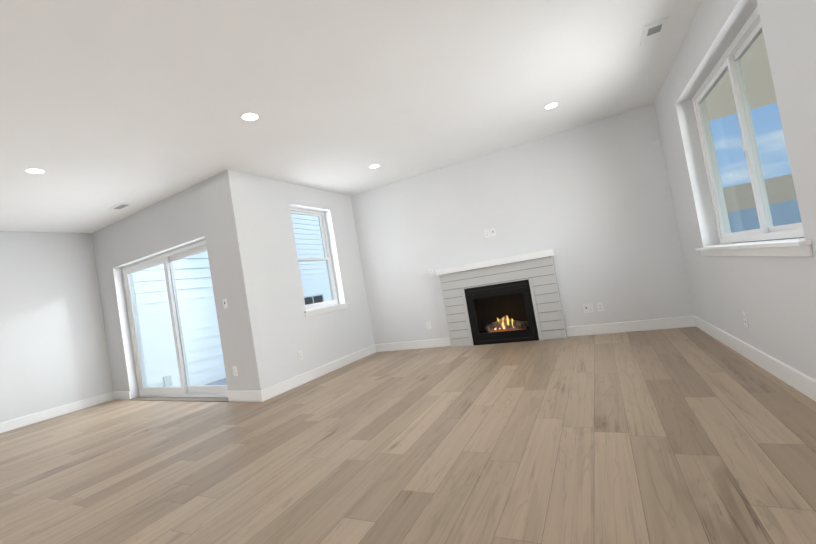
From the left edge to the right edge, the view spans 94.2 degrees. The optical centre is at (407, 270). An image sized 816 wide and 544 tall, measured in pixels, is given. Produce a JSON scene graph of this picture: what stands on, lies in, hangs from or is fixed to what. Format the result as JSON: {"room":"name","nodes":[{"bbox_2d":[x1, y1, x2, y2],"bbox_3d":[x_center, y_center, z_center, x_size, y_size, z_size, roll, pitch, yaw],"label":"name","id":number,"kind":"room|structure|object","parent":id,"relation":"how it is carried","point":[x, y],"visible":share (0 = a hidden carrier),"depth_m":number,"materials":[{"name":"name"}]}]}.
{"room":"living room","nodes":[
{"label":"living room","id":0,"kind":"room"},
{"bbox_2d":[0,231,112,422],"bbox_3d":[-6.268,0.867,4.102,0.120,2.840,4.909,-11,-2,30],"label":"wall","id":1,"kind":"structure","parent":0,"point":[53,349],"depth_m":5.62,"materials":[{"name":"paint"}]},
{"bbox_2d":[0,392,113,432],"bbox_3d":[-5.961,2.149,4.080,0.014,0.130,4.775,-11,-2,30],"label":"baseboard","id":2,"kind":"structure","parent":1,"relation":"attached to","point":[9,425],"depth_m":5.50,"materials":[{"name":"white wood"}]},
{"bbox_2d":[92,175,247,398],"bbox_3d":[-3.583,0.469,5.512,3.608,2.840,0.225,-11,-2,30],"label":"wall","id":3,"kind":"structure","parent":0,"point":[189,216],"depth_m":5.22,"materials":[{"name":"paint"}]},
{"bbox_2d":[122,239,227,396],"bbox_3d":[-3.342,0.777,5.432,2.442,2.064,0.160,-11,-2,30],"label":"sliding door","id":4,"kind":"structure","parent":3,"relation":"in","point":[166,260],"depth_m":5.46,"materials":[{"name":"white plastic"}]},
{"bbox_2d":[129,396,227,401],"bbox_3d":[-3.226,1.796,5.303,2.440,0.011,0.147,-11,-2,30],"label":"trim","id":5,"kind":"structure","parent":3,"relation":"attached to","point":[212,399],"depth_m":5.19,"materials":[{"name":"brown metal"}]},
{"bbox_2d":[113,390,261,401],"bbox_3d":[-3.221,1.733,5.244,3.608,0.130,0.014,-11,-2,30],"label":"baseboard","id":6,"kind":"structure","parent":3,"relation":"attached to","point":[246,396],"depth_m":4.55,"materials":[{"name":"white wood"}]},
{"bbox_2d":[222,299,227,308],"bbox_3d":[-2.223,0.403,4.604,0.072,0.117,0.009,-11,-2,30],"label":"light switch","id":7,"kind":"object","parent":3,"relation":"attached to","point":[225,305],"visible":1,"depth_m":4.60,"materials":[{"name":"white plastic"}]},
{"bbox_2d":[233,366,237,375],"bbox_3d":[-2.087,1.216,4.576,0.072,0.117,0.009,-11,-2,30],"label":"outlet","id":8,"kind":"object","parent":3,"relation":"attached to","point":[235,372],"visible":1,"depth_m":4.57,"materials":[{"name":"white plastic"}]},
{"bbox_2d":[216,169,373,389],"bbox_3d":[-1.439,0.113,5.540,0.225,2.840,2.427,-11,-2,28],"label":"wall","id":9,"kind":"structure","parent":0,"point":[278,330],"depth_m":4.93,"materials":[{"name":"paint"}]},
{"bbox_2d":[298,351,302,360],"bbox_3d":[-1.413,1.118,4.987,0.009,0.117,0.072,-11,-2,28],"label":"outlet","id":10,"kind":"object","parent":9,"relation":"attached to","point":[300,354],"visible":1,"depth_m":4.98,"materials":[{"name":"white plastic"}]},
{"bbox_2d":[290,207,337,309],"bbox_3d":[-1.477,-0.178,5.712,0.085,1.496,0.872,-11,-2,28],"label":"window","id":11,"kind":"structure","parent":9,"relation":"in","point":[325,243],"depth_m":5.99,"materials":[{"name":"white plastic"}]},
{"bbox_2d":[260,344,375,401],"bbox_3d":[-1.122,1.390,5.433,0.014,0.130,2.441,-11,-2,28],"label":"baseboard","id":12,"kind":"structure","parent":9,"relation":"attached to","point":[286,385],"depth_m":5.11,"materials":[{"name":"white wood"}]},
{"bbox_2d":[304,302,348,316],"bbox_3d":[-1.228,0.583,5.620,0.179,0.088,0.978,-11,-2,28],"label":"window sill","id":13,"kind":"structure","parent":9,"relation":"attached to","point":[321,310],"depth_m":5.53,"materials":[{"name":"white wood"}]},
{"bbox_2d":[0,0,701,232],"bbox_3d":[-2.229,-1.245,3.313,8.708,0.060,6.997,-10,-2,26],"label":"ceiling","id":14,"kind":"structure","parent":0,"point":[106,105],"depth_m":3.09,"materials":[{"name":"paint"}]},
{"bbox_2d":[22,168,48,173],"bbox_3d":[-3.623,-0.966,3.683,0.190,0.006,0.190,-10,-2,26],"label":"recessed light","id":15,"kind":"object","parent":14,"relation":"in","point":[35,170],"visible":1,"depth_m":3.68,"materials":[{"name":"white plastic"}]},
{"bbox_2d":[109,203,132,209],"bbox_3d":[-3.886,-0.866,5.134,0.300,0.014,0.140,-10,-2,26],"label":"ceiling vent","id":16,"kind":"object","parent":14,"relation":"in","point":[120,206],"visible":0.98,"depth_m":5.11,"materials":[{"name":"white metal"}]},
{"bbox_2d":[239,111,261,121],"bbox_3d":[-1.387,-1.351,3.333,0.190,0.006,0.190,-10,-2,26],"label":"recessed light","id":17,"kind":"object","parent":14,"relation":"in","point":[249,116],"visible":1,"depth_m":3.32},
{"bbox_2d":[368,164,380,168],"bbox_3d":[-0.464,-1.438,5.228,0.190,0.006,0.190,-10,-2,26],"label":"recessed light","id":18,"kind":"object","parent":14,"relation":"in","point":[371,166],"visible":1,"depth_m":5.21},
{"bbox_2d":[542,101,560,109],"bbox_3d":[1.583,-1.816,4.180,0.190,0.006,0.190,-10,-2,26],"label":"recessed light","id":19,"kind":"object","parent":14,"relation":"in","point":[551,105],"visible":1,"depth_m":4.17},
{"bbox_2d":[640,16,668,46],"bbox_3d":[1.983,-1.919,3.060,0.160,0.014,0.325,-10,-2,26],"label":"ceiling vent","id":20,"kind":"object","parent":14,"relation":"in","point":[653,31],"visible":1,"depth_m":3.04,"materials":[{"name":"white metal"}]},
{"bbox_2d":[0,326,815,543],"bbox_3d":[-1.770,1.505,3.215,8.708,0.040,6.997,-10,-2,26],"label":"floor","id":21,"kind":"structure","parent":0,"point":[690,435],"depth_m":2.35,"materials":[{"name":"brown wood"}]},
{"bbox_2d":[351,103,694,343],"bbox_3d":[1.167,-0.316,5.711,4.752,2.840,0.225,-10,-2,26],"label":"wall","id":22,"kind":"structure","parent":0,"point":[591,204],"depth_m":5.17,"materials":[{"name":"paint"}]},
{"bbox_2d":[426,322,430,329],"bbox_3d":[0.325,0.881,6.052,0.072,0.117,0.009,-10,-2,26],"label":"outlet","id":23,"kind":"object","parent":22,"relation":"attached to","point":[428,325],"visible":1,"depth_m":6.05,"materials":[{"name":"white plastic"}]},
{"bbox_2d":[429,269,433,276],"bbox_3d":[0.374,0.039,5.988,0.072,0.117,0.010,-10,-2,26],"label":"switch","id":24,"kind":"object","parent":22,"relation":"attached to","point":[431,271],"visible":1,"depth_m":5.99,"materials":[{"name":"white plastic"}]},
{"bbox_2d":[484,229,489,237],"bbox_3d":[1.162,-0.543,5.573,0.072,0.117,0.009,-10,-2,26],"label":"outlet","id":25,"kind":"object","parent":22,"relation":"attached to","point":[487,233],"visible":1,"depth_m":5.57,"materials":[{"name":"white plastic"}]},
{"bbox_2d":[490,228,495,236],"bbox_3d":[1.242,-0.558,5.533,0.072,0.117,0.010,-10,-2,26],"label":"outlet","id":26,"kind":"object","parent":22,"relation":"attached to","point":[492,231],"visible":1,"depth_m":5.53,"materials":[{"name":"white plastic"}]},
{"bbox_2d":[435,249,566,346],"bbox_3d":[1.373,0.435,5.603,1.706,1.204,0.480,-10,-2,26],"label":"fireplace","id":27,"kind":"object","parent":22,"relation":"attached to","point":[497,301],"visible":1,"depth_m":5.46,"materials":[{"name":"wood"}]},
{"bbox_2d":[375,315,695,351],"bbox_3d":[1.436,0.966,5.505,4.513,0.130,0.014,-10,-2,26],"label":"baseboard","id":28,"kind":"structure","parent":22,"relation":"attached to","point":[654,324],"depth_m":4.94,"materials":[{"name":"white wood"}]},
{"bbox_2d":[583,303,593,312],"bbox_3d":[2.386,0.501,5.018,0.118,0.117,0.010,-10,-2,26],"label":"outlet","id":29,"kind":"object","parent":22,"relation":"attached to","point":[587,308],"visible":1,"depth_m":5.02,"materials":[{"name":"white plastic"}]},
{"bbox_2d":[597,302,603,311],"bbox_3d":[2.514,0.477,4.954,0.072,0.117,0.009,-10,-2,26],"label":"outlet","id":30,"kind":"object","parent":22,"relation":"attached to","point":[600,307],"visible":1,"depth_m":4.95,"materials":[{"name":"white plastic"}]},
{"bbox_2d":[654,0,815,379],"bbox_3d":[1.854,-0.586,1.334,0.225,2.840,7.450,-10,-2,25],"label":"wall","id":31,"kind":"structure","parent":0,"point":[773,298],"depth_m":2.63,"materials":[{"name":"paint"}]},
{"bbox_2d":[705,32,776,120],"bbox_3d":[3.103,-2.057,2.348,1.640,0.200,5.800,-10,-2,26],"label":"roof eave","id":32,"kind":"object","parent":31,"relation":"attached to","point":[751,58],"depth_m":4.09},
{"bbox_2d":[742,311,748,326],"bbox_3d":[2.690,0.389,3.022,0.009,0.117,0.072,-10,-2,25],"label":"outlet","id":33,"kind":"object","parent":31,"relation":"attached to","point":[745,319],"visible":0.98,"depth_m":3.01,"materials":[{"name":"white plastic"}]},
{"bbox_2d":[692,6,804,243],"bbox_3d":[2.561,-0.946,2.840,0.089,1.451,1.875,-10,-2,25],"label":"window","id":34,"kind":"structure","parent":31,"relation":"in","point":[748,34],"depth_m":2.84,"materials":[{"name":"white plastic"}]},
{"bbox_2d":[695,238,812,256],"bbox_3d":[2.566,-0.163,2.869,0.184,0.088,2.001,-10,-2,25],"label":"window sill","id":35,"kind":"structure","parent":31,"relation":"attached to","point":[793,247],"depth_m":2.47,"materials":[{"name":"white wood"}]},
{"bbox_2d":[694,316,815,401],"bbox_3d":[1.961,0.730,1.332,0.014,0.130,6.986,-10,-2,25],"label":"baseboard","id":36,"kind":"structure","parent":31,"relation":"attached to","point":[801,382],"depth_m":2.77,"materials":[{"name":"white wood"}]},
{"label":"outside","id":37,"kind":"structure","parent":0,"visible":0},
{"bbox_2d":[206,378,226,384],"bbox_3d":[-2.351,1.891,6.638,2.800,0.070,2.460,-10,-2,26],"label":"deck","id":38,"kind":"object","parent":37,"point":[222,382],"depth_m":6.94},
{"bbox_2d":[723,174,796,211],"bbox_3d":[18.595,-4.043,23.185,9.500,1.000,8.000,-10,-2,26],"label":"roof","id":39,"kind":"structure","parent":37,"point":[748,203],"depth_m":19.37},
{"bbox_2d":[727,199,800,232],"bbox_3d":[188.212,-22.567,246.692,280.000,26.000,10.000,-10,-2,26],"label":"water","id":40,"kind":"structure","parent":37,"point":[794,213],"depth_m":226.31,"materials":[{"name":"blue liquid"}]},
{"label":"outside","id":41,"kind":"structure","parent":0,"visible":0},
{"bbox_2d":[132,251,225,386],"bbox_3d":[-4.015,0.407,7.293,0.188,4.050,2.330,-10,-2,26],"label":"siding","id":42,"kind":"object","parent":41,"point":[153,289],"depth_m":6.86,"materials":[{"name":"paint"}]},
{"bbox_2d":[163,375,172,386],"bbox_3d":[-4.057,1.868,6.395,0.048,0.180,0.120,-10,-2,26],"label":"electrical outlet box","id":43,"kind":"object","parent":42,"relation":"attached to","point":[167,380],"depth_m":6.37,"materials":[{"name":"white plastic"}]},
{"bbox_2d":[291,214,331,309],"bbox_3d":[-3.868,-0.421,13.950,0.188,8.400,8.700,-10,-2,26],"label":"siding","id":44,"kind":"object","parent":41,"point":[306,233],"depth_m":14.26,"materials":[{"name":"paint"}]},
{"bbox_2d":[304,294,323,304],"bbox_3d":[-3.476,1.119,13.885,0.045,0.430,1.200,-10,-2,26],"label":"window","id":45,"kind":"structure","parent":44,"relation":"attached to","point":[313,297],"depth_m":13.92,"materials":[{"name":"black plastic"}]}
]}

